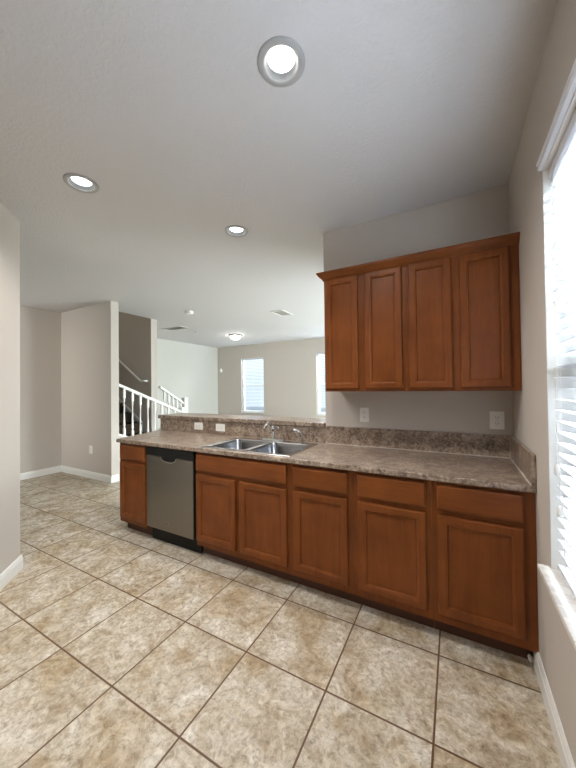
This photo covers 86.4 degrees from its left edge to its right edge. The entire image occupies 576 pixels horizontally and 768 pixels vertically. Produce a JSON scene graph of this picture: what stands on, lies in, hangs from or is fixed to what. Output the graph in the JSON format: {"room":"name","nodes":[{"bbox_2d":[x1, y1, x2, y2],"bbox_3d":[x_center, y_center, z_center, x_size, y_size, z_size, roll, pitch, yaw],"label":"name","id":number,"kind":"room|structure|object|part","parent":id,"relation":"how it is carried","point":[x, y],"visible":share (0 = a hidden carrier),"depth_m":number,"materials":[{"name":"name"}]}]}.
{"room":"kitchen","nodes":[
{"label":"kitchen","id":0,"kind":"room"},
{"bbox_2d":[0,203,19,573],"bbox_3d":[-2.668,0.061,0.590,1.020,2.707,3.713,-1,-1,29],"label":"wall","id":1,"kind":"structure","parent":0,"point":[9,224],"depth_m":2.25,"materials":[{"name":"beige paint"}]},
{"bbox_2d":[0,554,22,590],"bbox_3d":[-1.895,1.369,1.798,0.014,0.105,1.225,0,-1,-16],"label":"baseboard","id":2,"kind":"structure","parent":1,"relation":"attached to","point":[15,567],"depth_m":2.23,"materials":[{"name":"white paint"}]},
{"bbox_2d":[20,305,60,472],"bbox_3d":[-5.229,0.119,2.851,0.120,2.707,5.480,-1,-1,29],"label":"wall","id":3,"kind":"structure","parent":0,"point":[40,329],"depth_m":4.96,"materials":[{"name":"beige paint"}]},
{"bbox_2d":[20,465,61,480],"bbox_3d":[-5.119,1.420,2.868,0.014,0.105,5.330,-1,-1,29],"label":"baseboard","id":4,"kind":"structure","parent":3,"relation":"attached to","point":[27,475],"depth_m":4.94,"materials":[{"name":"white paint"}]},
{"bbox_2d":[61,301,118,475],"bbox_3d":[-4.097,-0.808,5.428,3.380,4.600,0.120,-1,-1,29],"label":"wall","id":5,"kind":"structure","parent":0,"point":[89,334],"depth_m":4.81,"materials":[{"name":"beige paint"}]},
{"bbox_2d":[61,465,111,482],"bbox_3d":[-3.225,1.422,4.864,1.410,0.105,0.014,-1,-1,29],"label":"baseboard","id":6,"kind":"structure","parent":5,"relation":"attached to","point":[84,473],"depth_m":4.82,"materials":[{"name":"white paint"}]},
{"bbox_2d":[119,436,122,479],"bbox_3d":[-2.335,1.128,5.211,0.130,0.680,1.198,-1,-1,29],"label":"wall","id":7,"kind":"structure","parent":0,"point":[119,436],"depth_m":4.66,"materials":[{"name":"beige paint"}]},
{"bbox_2d":[112,474,118,482],"bbox_3d":[-2.582,1.411,4.585,0.014,0.105,0.110,-1,-1,29],"label":"baseboard","id":8,"kind":"structure","parent":7,"relation":"attached to","point":[115,478],"depth_m":4.58,"materials":[{"name":"white paint"}]},
{"bbox_2d":[119,312,157,432],"bbox_3d":[-3.803,-0.798,6.503,2.870,4.600,0.130,-1,-1,29],"label":"wall","id":9,"kind":"structure","parent":0,"point":[137,334],"depth_m":5.92,"materials":[{"name":"beige paint"}]},
{"bbox_2d":[119,359,147,381],"bbox_3d":[-3.810,-0.827,6.387,2.592,1.622,0.081,-1,-1,29],"label":"wall handrail","id":10,"kind":"object","parent":9,"relation":"attached to","point":[120,361],"visible":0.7,"depth_m":5.91,"materials":[{"name":"white paint"}]},
{"bbox_2d":[157,338,217,429],"bbox_3d":[-3.237,0.165,8.392,0.130,2.707,3.740,-1,-1,29],"label":"wall","id":11,"kind":"structure","parent":0,"point":[188,370],"depth_m":8.92,"materials":[{"name":"grey paint"}]},
{"bbox_2d":[218,338,325,417],"bbox_3d":[0.820,0.118,8.401,7.250,2.707,0.150,-1,-1,29],"label":"wall","id":12,"kind":"structure","parent":0,"point":[290,367],"depth_m":8.91,"materials":[{"name":"beige paint"}]},
{"bbox_2d":[243,359,263,411],"bbox_3d":[-1.040,0.036,9.458,0.843,1.659,0.050,-1,-1,29],"label":"window","id":13,"kind":"structure","parent":12,"relation":"in","point":[244,385],"depth_m":9.62,"materials":[{"name":"white paint"}]},
{"bbox_2d":[241,357,263,412],"bbox_3d":[-1.076,0.036,9.392,0.825,1.652,0.055,-1,-1,29],"label":"window blind","id":14,"kind":"object","parent":13,"relation":"attached to","point":[252,359],"visible":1,"depth_m":9.38,"materials":[{"name":"white plastic"}]},
{"bbox_2d":[317,354,325,413],"bbox_3d":[1.591,-0.020,8.028,1.733,1.674,0.050,-1,-1,29],"label":"window","id":15,"kind":"structure","parent":12,"relation":"in","point":[318,362],"depth_m":8.41,"materials":[{"name":"white paint"}]},
{"bbox_2d":[317,353,325,414],"bbox_3d":[1.555,-0.021,7.963,1.715,1.667,0.055,-1,-1,29],"label":"window blind","id":16,"kind":"object","parent":15,"relation":"attached to","point":[321,354],"visible":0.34,"depth_m":8.31,"materials":[{"name":"white plastic"}]},
{"bbox_2d":[0,0,556,347],"bbox_3d":[-2.034,-1.337,4.037,8.350,0.160,10.600,-1,-1,29],"label":"ceiling","id":17,"kind":"structure","parent":0,"point":[395,106],"depth_m":1.62,"materials":[{"name":"white paint"}]},
{"bbox_2d":[63,173,98,193],"bbox_3d":[-1.327,-1.336,1.970,0.196,0.110,0.196,-1,-1,29],"label":"recessed light","id":18,"kind":"object","parent":17,"relation":"in","point":[79,182],"visible":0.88,"depth_m":1.98,"materials":[{"name":"grey metal"}]},
{"bbox_2d":[163,326,187,330],"bbox_3d":[-2.465,-1.214,6.706,0.600,0.008,0.240,-1,-1,29],"label":"ceiling vent","id":19,"kind":"object","parent":17,"relation":"in","point":[177,327],"visible":1,"depth_m":6.70,"materials":[{"name":"white metal"}]},
{"bbox_2d":[229,334,241,339],"bbox_3d":[-1.309,-1.154,7.637,0.330,0.132,0.330,-1,-1,29],"label":"dome light","id":20,"kind":"object","parent":17,"relation":"attached to","point":[233,336],"visible":1,"depth_m":7.54,"materials":[{"name":"white glass"}]},
{"bbox_2d":[225,225,247,236],"bbox_3d":[-0.437,-1.339,2.592,0.196,0.110,0.196,-1,-1,29],"label":"recessed light","id":21,"kind":"object","parent":17,"relation":"in","point":[232,230],"visible":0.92,"depth_m":2.61,"materials":[{"name":"grey"}]},
{"bbox_2d":[257,36,304,87],"bbox_3d":[-0.028,-1.360,1.256,0.196,0.110,0.196,-1,-1,29],"label":"recessed light","id":22,"kind":"object","parent":17,"relation":"in","point":[280,60],"visible":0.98,"depth_m":1.26,"materials":[{"name":"grey metal"}]},
{"bbox_2d":[270,310,293,316],"bbox_3d":[-0.105,-1.257,5.446,0.250,0.008,0.400,-1,-1,29],"label":"ceiling vent","id":23,"kind":"object","parent":17,"relation":"in","point":[281,313],"visible":1,"depth_m":5.44,"materials":[{"name":"white metal"}]},
{"bbox_2d":[0,472,561,767],"bbox_3d":[-2.001,1.510,4.001,8.350,0.120,10.600,-1,-1,29],"label":"floor","id":24,"kind":"structure","parent":0,"point":[121,646],"depth_m":1.49,"materials":[{"name":"beige tile"}]},
{"bbox_2d":[119,398,145,435],"bbox_3d":[-3.709,0.368,6.223,3.195,2.258,1.656,-1,-1,29],"label":"staircase","id":25,"kind":"structure","parent":24,"relation":"on","point":[128,415],"depth_m":5.82,"materials":[{"name":"wood"}]},
{"bbox_2d":[120,443,151,534],"bbox_3d":[-1.330,0.999,3.161,0.397,0.864,0.626,-1,-1,29],"label":"base cabinet","id":26,"kind":"object","parent":24,"relation":"on","point":[133,458],"visible":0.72,"depth_m":2.89,"materials":[{"name":"brown wood"}]},
{"bbox_3d":[-1.472,0.651,2.897,0.362,0.133,0.022,-1,-1,29],"label":"drawer","id":27,"kind":"part","parent":26,"relation":"part of","materials":[{"name":"brown wood"}]},
{"bbox_3d":[-1.467,1.014,2.892,0.362,0.532,0.022,-1,-1,29],"label":"door","id":28,"kind":"part","parent":26,"relation":"part of","materials":[{"name":"brown wood"}]},
{"bbox_2d":[119,384,185,436],"bbox_3d":[-2.295,0.728,5.266,0.104,1.482,1.330,-1,-1,29],"label":"stair railing","id":29,"kind":"object","parent":24,"relation":"on","point":[180,409],"visible":0.58,"depth_m":5.04,"materials":[{"name":"white paint"}]},
{"bbox_3d":[-2.322,0.266,5.232,0.068,0.559,1.238,-1,-1,29],"label":"handrail","id":30,"kind":"part","parent":29,"relation":"part of","materials":[{"name":"white paint"}]},
{"bbox_3d":[-2.000,0.957,5.802,0.104,1.030,0.104,-1,-1,29],"label":"newel post","id":31,"kind":"part","parent":29,"relation":"part of","materials":[{"name":"white paint"}]},
{"bbox_2d":[158,386,187,429],"bbox_3d":[-2.279,0.759,6.122,0.104,1.440,0.670,-1,-1,29],"label":"stair railing","id":32,"kind":"object","parent":24,"relation":"on","point":[183,402],"visible":0.3,"depth_m":6.10,"materials":[{"name":"white paint"}]},
{"bbox_3d":[-2.307,0.229,6.089,0.068,0.380,0.578,-1,-1,29],"label":"handrail","id":33,"kind":"part","parent":32,"relation":"part of","materials":[{"name":"white paint"}]},
{"bbox_3d":[-2.142,0.880,6.370,0.104,1.200,0.104,-1,-1,29],"label":"newel post","id":34,"kind":"part","parent":32,"relation":"part of","materials":[{"name":"white paint"}]},
{"bbox_2d":[146,446,202,553],"bbox_3d":[-0.883,0.993,2.916,0.617,0.859,0.621,-1,-1,29],"label":"dishwasher","id":35,"kind":"object","parent":24,"relation":"on","point":[171,473],"visible":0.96,"depth_m":2.64,"materials":[{"name":"silver metal"}]},
{"bbox_3d":[-1.026,0.962,2.671,0.581,0.645,0.038,-1,-1,29],"label":"door","id":36,"kind":"part","parent":35,"relation":"part of","materials":[{"name":"silver metal"}]},
{"bbox_3d":[-0.987,1.359,2.711,0.611,0.124,0.020,-1,-1,29],"label":"kick plate","id":37,"kind":"part","parent":35,"relation":"part of","materials":[{"name":"black plastic"}]},
{"bbox_2d":[196,452,296,582],"bbox_3d":[-0.225,0.979,2.561,0.876,0.864,0.626,-1,-1,29],"label":"base cabinet","id":38,"kind":"object","parent":24,"relation":"on","point":[243,505],"visible":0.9,"depth_m":2.26,"materials":[{"name":"brown wood"}]},
{"bbox_3d":[-0.570,0.997,2.404,0.394,0.532,0.022,-1,-1,29],"label":"door","id":39,"kind":"part","parent":38,"relation":"part of","materials":[{"name":"brown wood"}]},
{"bbox_3d":[-0.379,0.631,2.303,0.837,0.133,0.022,-1,-1,29],"label":"drawer","id":40,"kind":"part","parent":38,"relation":"part of","materials":[{"name":"brown wood"}]},
{"bbox_3d":[-0.183,0.990,2.194,0.400,0.532,0.022,-1,-1,29],"label":"door","id":41,"kind":"part","parent":38,"relation":"part of","materials":[{"name":"brown wood"}]},
{"bbox_2d":[291,464,357,602],"bbox_3d":[0.352,0.968,2.247,0.435,0.864,0.626,-1,-1,29],"label":"base cabinet","id":42,"kind":"object","parent":24,"relation":"on","point":[322,517],"visible":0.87,"depth_m":1.97,"materials":[{"name":"brown wood"}]},
{"bbox_3d":[0.202,0.620,1.988,0.377,0.133,0.022,-1,-1,29],"label":"drawer","id":43,"kind":"part","parent":42,"relation":"part of","materials":[{"name":"brown wood"}]},
{"bbox_3d":[0.206,0.983,1.983,0.377,0.532,0.022,-1,-1,29],"label":"door","id":44,"kind":"part","parent":42,"relation":"part of","materials":[{"name":"brown wood"}]},
{"bbox_2d":[353,471,434,627],"bbox_3d":[0.736,0.961,2.038,0.438,0.864,0.626,-1,-1,29],"label":"base cabinet","id":45,"kind":"object","parent":24,"relation":"on","point":[393,562],"visible":0.88,"depth_m":1.77,"materials":[{"name":"brown wood"}]},
{"bbox_3d":[0.590,0.613,1.776,0.377,0.133,0.022,-1,-1,29],"label":"drawer","id":46,"kind":"part","parent":45,"relation":"part of","materials":[{"name":"brown wood"}]},
{"bbox_3d":[0.594,0.976,1.772,0.377,0.532,0.022,-1,-1,29],"label":"door","id":47,"kind":"part","parent":45,"relation":"part of","materials":[{"name":"brown wood"}]},
{"bbox_2d":[431,481,538,658],"bbox_3d":[1.129,0.954,1.825,0.453,0.864,0.626,-1,-1,29],"label":"base cabinet","id":48,"kind":"object","parent":24,"relation":"on","point":[484,554],"visible":0.9,"depth_m":1.55,"materials":[{"name":"brown wood"}]},
{"bbox_2d":[116,430,536,492],"bbox_3d":[-0.175,0.527,2.534,3.407,0.034,0.644,-1,-1,29],"label":"countertop","id":49,"kind":"structure","parent":48,"relation":"on","point":[482,471],"depth_m":2.00,"materials":[{"name":"laminate"}]},
{"bbox_2d":[201,437,317,456],"bbox_3d":[-0.226,0.593,2.539,0.823,0.176,0.523,-1,-1,29],"label":"sink","id":50,"kind":"object","parent":49,"relation":"in","point":[253,445],"visible":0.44,"depth_m":2.62,"materials":[{"name":"silver metal"}]},
{"bbox_3d":[-0.407,0.598,2.609,0.352,0.171,0.389,-1,-1,29],"label":"bowl","id":51,"kind":"part","parent":50,"relation":"part of","materials":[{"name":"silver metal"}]},
{"bbox_3d":[-0.068,0.591,2.424,0.352,0.171,0.389,-1,-1,29],"label":"bowl","id":52,"kind":"part","parent":50,"relation":"part of","materials":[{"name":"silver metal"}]},
{"bbox_2d":[293,429,302,442],"bbox_3d":[0.086,0.440,2.609,0.089,0.123,0.044,-1,-1,2],"label":"sprayer","id":53,"kind":"object","parent":50,"relation":"on","point":[294,430],"visible":1,"depth_m":2.60,"materials":[{"name":"silver metal"}]},
{"bbox_2d":[261,422,284,441],"bbox_3d":[-0.167,0.418,2.679,0.240,0.174,0.191,-1,-1,29],"label":"faucet","id":54,"kind":"object","parent":49,"relation":"on","point":[272,428],"visible":1,"depth_m":2.72,"materials":[{"name":"silver metal"}]},
{"bbox_3d":[-0.172,0.373,2.664,0.020,0.085,0.160,-1,-1,25],"label":"spout","id":55,"kind":"part","parent":54,"relation":"part of","materials":[{"name":"silver metal"}]},
{"bbox_3d":[-0.133,0.496,2.739,0.240,0.018,0.052,-1,-1,29],"label":"plate","id":56,"kind":"part","parent":54,"relation":"part of","materials":[{"name":"silver metal"}]},
{"bbox_2d":[327,436,530,484],"bbox_3d":[0.734,0.420,2.033,1.290,0.145,0.621,-1,-1,29],"label":"caulk line","id":57,"kind":"object","parent":49,"relation":"on","point":[509,436],"visible":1,"depth_m":2.15,"materials":[{"name":"beige"}]},
{"bbox_3d":[0.970,0.606,1.570,0.376,0.133,0.022,-1,-1,29],"label":"drawer","id":58,"kind":"part","parent":48,"relation":"part of","materials":[{"name":"brown wood"}]},
{"bbox_3d":[0.974,0.969,1.565,0.376,0.532,0.022,-1,-1,29],"label":"door","id":59,"kind":"part","parent":48,"relation":"part of","materials":[{"name":"brown wood"}]},
{"bbox_2d":[527,654,532,662],"bbox_3d":[1.205,1.363,1.522,0.023,0.036,0.022,-1,-1,-1],"label":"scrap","id":60,"kind":"object","parent":24,"relation":"on","point":[529,656],"visible":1,"depth_m":1.52,"materials":[{"name":"white"}]},
{"bbox_2d":[323,184,512,434],"bbox_3d":[0.924,0.042,2.375,1.310,2.707,0.120,-1,-1,29],"label":"wall","id":61,"kind":"structure","parent":0,"point":[484,214],"depth_m":2.27,"materials":[{"name":"beige paint"}]},
{"bbox_2d":[360,408,368,421],"bbox_3d":[0.615,0.248,2.469,0.072,0.115,0.008,-1,-1,29],"label":"wall outlet","id":62,"kind":"object","parent":61,"relation":"attached to","point":[364,412],"visible":1,"depth_m":2.47,"materials":[{"name":"white plastic"}]},
{"bbox_2d":[324,266,406,391],"bbox_3d":[0.597,-0.370,2.285,0.569,0.845,0.352,-1,-1,29],"label":"upper cabinet","id":63,"kind":"object","parent":61,"relation":"attached to","point":[365,314],"visible":0.88,"depth_m":2.12,"materials":[{"name":"brown wood"}]},
{"bbox_3d":[0.386,-0.368,2.212,0.243,0.802,0.022,-1,-1,29],"label":"door","id":64,"kind":"part","parent":63,"relation":"part of","materials":[{"name":"brown wood"}]},
{"bbox_3d":[0.643,-0.372,2.072,0.243,0.802,0.022,-1,-1,29],"label":"door","id":65,"kind":"part","parent":63,"relation":"part of","materials":[{"name":"brown wood"}]},
{"bbox_2d":[316,232,519,281],"bbox_3d":[0.834,-0.803,2.147,1.222,0.056,0.374,-1,-1,29],"label":"crown molding","id":66,"kind":"structure","parent":63,"relation":"attached to","point":[512,239],"depth_m":1.93,"materials":[{"name":"brown wood"}]},
{"bbox_2d":[325,426,512,457],"bbox_3d":[0.895,0.420,2.309,1.310,0.148,0.018,-1,-1,29],"label":"backsplash","id":67,"kind":"structure","parent":61,"relation":"attached to","point":[435,441],"depth_m":2.25,"materials":[{"name":"laminate"}]},
{"bbox_2d":[405,245,521,390],"bbox_3d":[1.114,-0.379,2.004,0.605,0.845,0.352,-1,-1,29],"label":"upper cabinet","id":68,"kind":"object","parent":61,"relation":"attached to","point":[463,331],"visible":0.91,"depth_m":1.83,"materials":[{"name":"brown wood"}]},
{"bbox_3d":[0.895,-0.377,1.935,0.246,0.802,0.022,-1,-1,29],"label":"door","id":69,"kind":"part","parent":68,"relation":"part of","materials":[{"name":"brown wood"}]},
{"bbox_3d":[1.150,-0.382,1.797,0.246,0.802,0.022,-1,-1,29],"label":"door","id":70,"kind":"part","parent":68,"relation":"part of","materials":[{"name":"brown wood"}]},
{"bbox_2d":[489,411,504,428],"bbox_3d":[1.394,0.243,2.045,0.082,0.118,0.008,-1,-1,29],"label":"wall outlet","id":71,"kind":"object","parent":61,"relation":"attached to","point":[496,418],"visible":1,"depth_m":2.04,"materials":[{"name":"white plastic"}]},
{"bbox_2d":[494,415,499,424],"bbox_3d":[1.393,0.243,2.043,0.033,0.066,0.002,-1,-1,29],"label":"receptacle","id":72,"kind":"object","parent":71,"relation":"attached to","point":[496,417],"depth_m":2.04,"materials":[{"name":"grey plastic"}]},
{"bbox_2d":[508,0,575,766],"bbox_3d":[1.585,0.030,2.062,0.150,2.707,10.600,-1,-1,29],"label":"wall","id":73,"kind":"structure","parent":0,"point":[557,652],"depth_m":1.34,"materials":[{"name":"beige paint"}]},
{"bbox_2d":[510,436,536,485],"bbox_3d":[1.308,0.408,1.718,0.019,0.148,0.622,-1,-1,29],"label":"backsplash","id":74,"kind":"structure","parent":73,"relation":"attached to","point":[523,457],"depth_m":1.59,"materials":[{"name":"laminate"}]},
{"bbox_2d":[533,651,575,767],"bbox_3d":[0.132,1.317,-0.483,0.014,0.105,4.515,-1,-1,29],"label":"baseboard","id":75,"kind":"structure","parent":73,"relation":"attached to","point":[566,759],"depth_m":1.21,"materials":[{"name":"white paint"}]},
{"bbox_2d":[536,59,575,598],"bbox_3d":[0.650,-0.089,0.447,0.093,1.649,1.809,-1,-1,29],"label":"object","id":76,"kind":"object","parent":73,"relation":"attached to","point":[562,170],"visible":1,"depth_m":1.13,"materials":[{"name":"white plastic"}]},
{"bbox_3d":[1.033,-0.268,1.191,0.002,1.155,0.002,-1,-1,29],"label":"pull cord","id":77,"kind":"part","parent":76,"relation":"part of","materials":[{"name":"white fabric"}]},
{"bbox_3d":[1.022,-0.194,1.168,0.002,1.305,0.002,-1,-1,29],"label":"pull cord","id":78,"kind":"part","parent":76,"relation":"part of","materials":[{"name":"white fabric"}]},
{"bbox_3d":[0.670,-0.061,0.444,0.055,1.560,1.580,-1,-1,29],"label":"ladder cord","id":79,"kind":"part","parent":76,"relation":"part of","materials":[{"name":"white fabric"}]},
{"bbox_3d":[0.679,0.726,0.434,0.050,0.018,1.779,-1,-1,29],"label":"rail","id":80,"kind":"part","parent":76,"relation":"part of","materials":[{"name":"white"}]},
{"bbox_2d":[537,564,575,649],"bbox_3d":[0.659,0.750,0.441,0.132,0.019,1.835,-1,-1,29],"label":"window sill","id":81,"kind":"structure","parent":73,"relation":"attached to","point":[564,601],"depth_m":1.07,"materials":[{"name":"white stone"}]},
{"bbox_2d":[543,170,575,568],"bbox_3d":[1.101,-0.066,1.232,0.092,1.622,0.006,-1,-1,29],"label":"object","id":82,"kind":"structure","parent":73,"relation":"attached to","point":[556,558],"depth_m":1.24,"materials":[{"name":"white paint"}]},
{"bbox_2d":[543,90,575,170],"bbox_3d":[0.662,-0.885,0.453,0.092,0.005,1.802,-1,-1,29],"label":"trim","id":83,"kind":"structure","parent":73,"relation":"attached to","point":[572,106],"depth_m":1.07,"materials":[{"name":"white paint"}]},
{"bbox_3d":[-0.547,0.905,3.173,2.065,1.034,0.114,-1,-1,29],"label":"wall","id":84,"kind":"structure","parent":0,"visible":0},
{"bbox_2d":[158,413,325,427],"bbox_3d":[-0.526,0.369,3.264,2.092,0.041,0.360,-1,-1,29],"label":"bar","id":85,"kind":"object","parent":84,"relation":"on","point":[273,420],"visible":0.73,"depth_m":3.07,"materials":[{"name":"stone"}]},
{"bbox_2d":[160,419,324,442],"bbox_3d":[-0.586,0.455,3.118,2.063,0.133,0.024,-1,-1,29],"label":"backsplash","id":86,"kind":"structure","parent":84,"relation":"attached to","point":[309,434],"depth_m":2.99,"materials":[{"name":"laminate"}]},
{"bbox_2d":[194,422,202,429],"bbox_3d":[-0.966,0.455,3.305,0.120,0.075,0.008,-1,-1,29],"label":"wall outlet","id":87,"kind":"object","parent":86,"relation":"attached to","point":[198,426],"visible":1,"depth_m":3.30,"materials":[{"name":"white plastic"}]},
{"bbox_2d":[216,424,224,431],"bbox_3d":[-0.699,0.450,3.160,0.120,0.075,0.008,-1,-1,29],"label":"wall outlet","id":88,"kind":"object","parent":86,"relation":"attached to","point":[219,427],"visible":1,"depth_m":3.16,"materials":[{"name":"white plastic"}]},
{"label":"outside","id":89,"kind":"structure","parent":0,"visible":0},
{"bbox_2d":[245,407,325,412],"bbox_3d":[2.925,1.825,4.623,32.000,0.350,34.000,-1,-1,29],"label":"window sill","id":90,"kind":"structure","parent":89,"point":[246,408],"depth_m":23.46,"materials":[{"name":"white concrete"}]}
]}

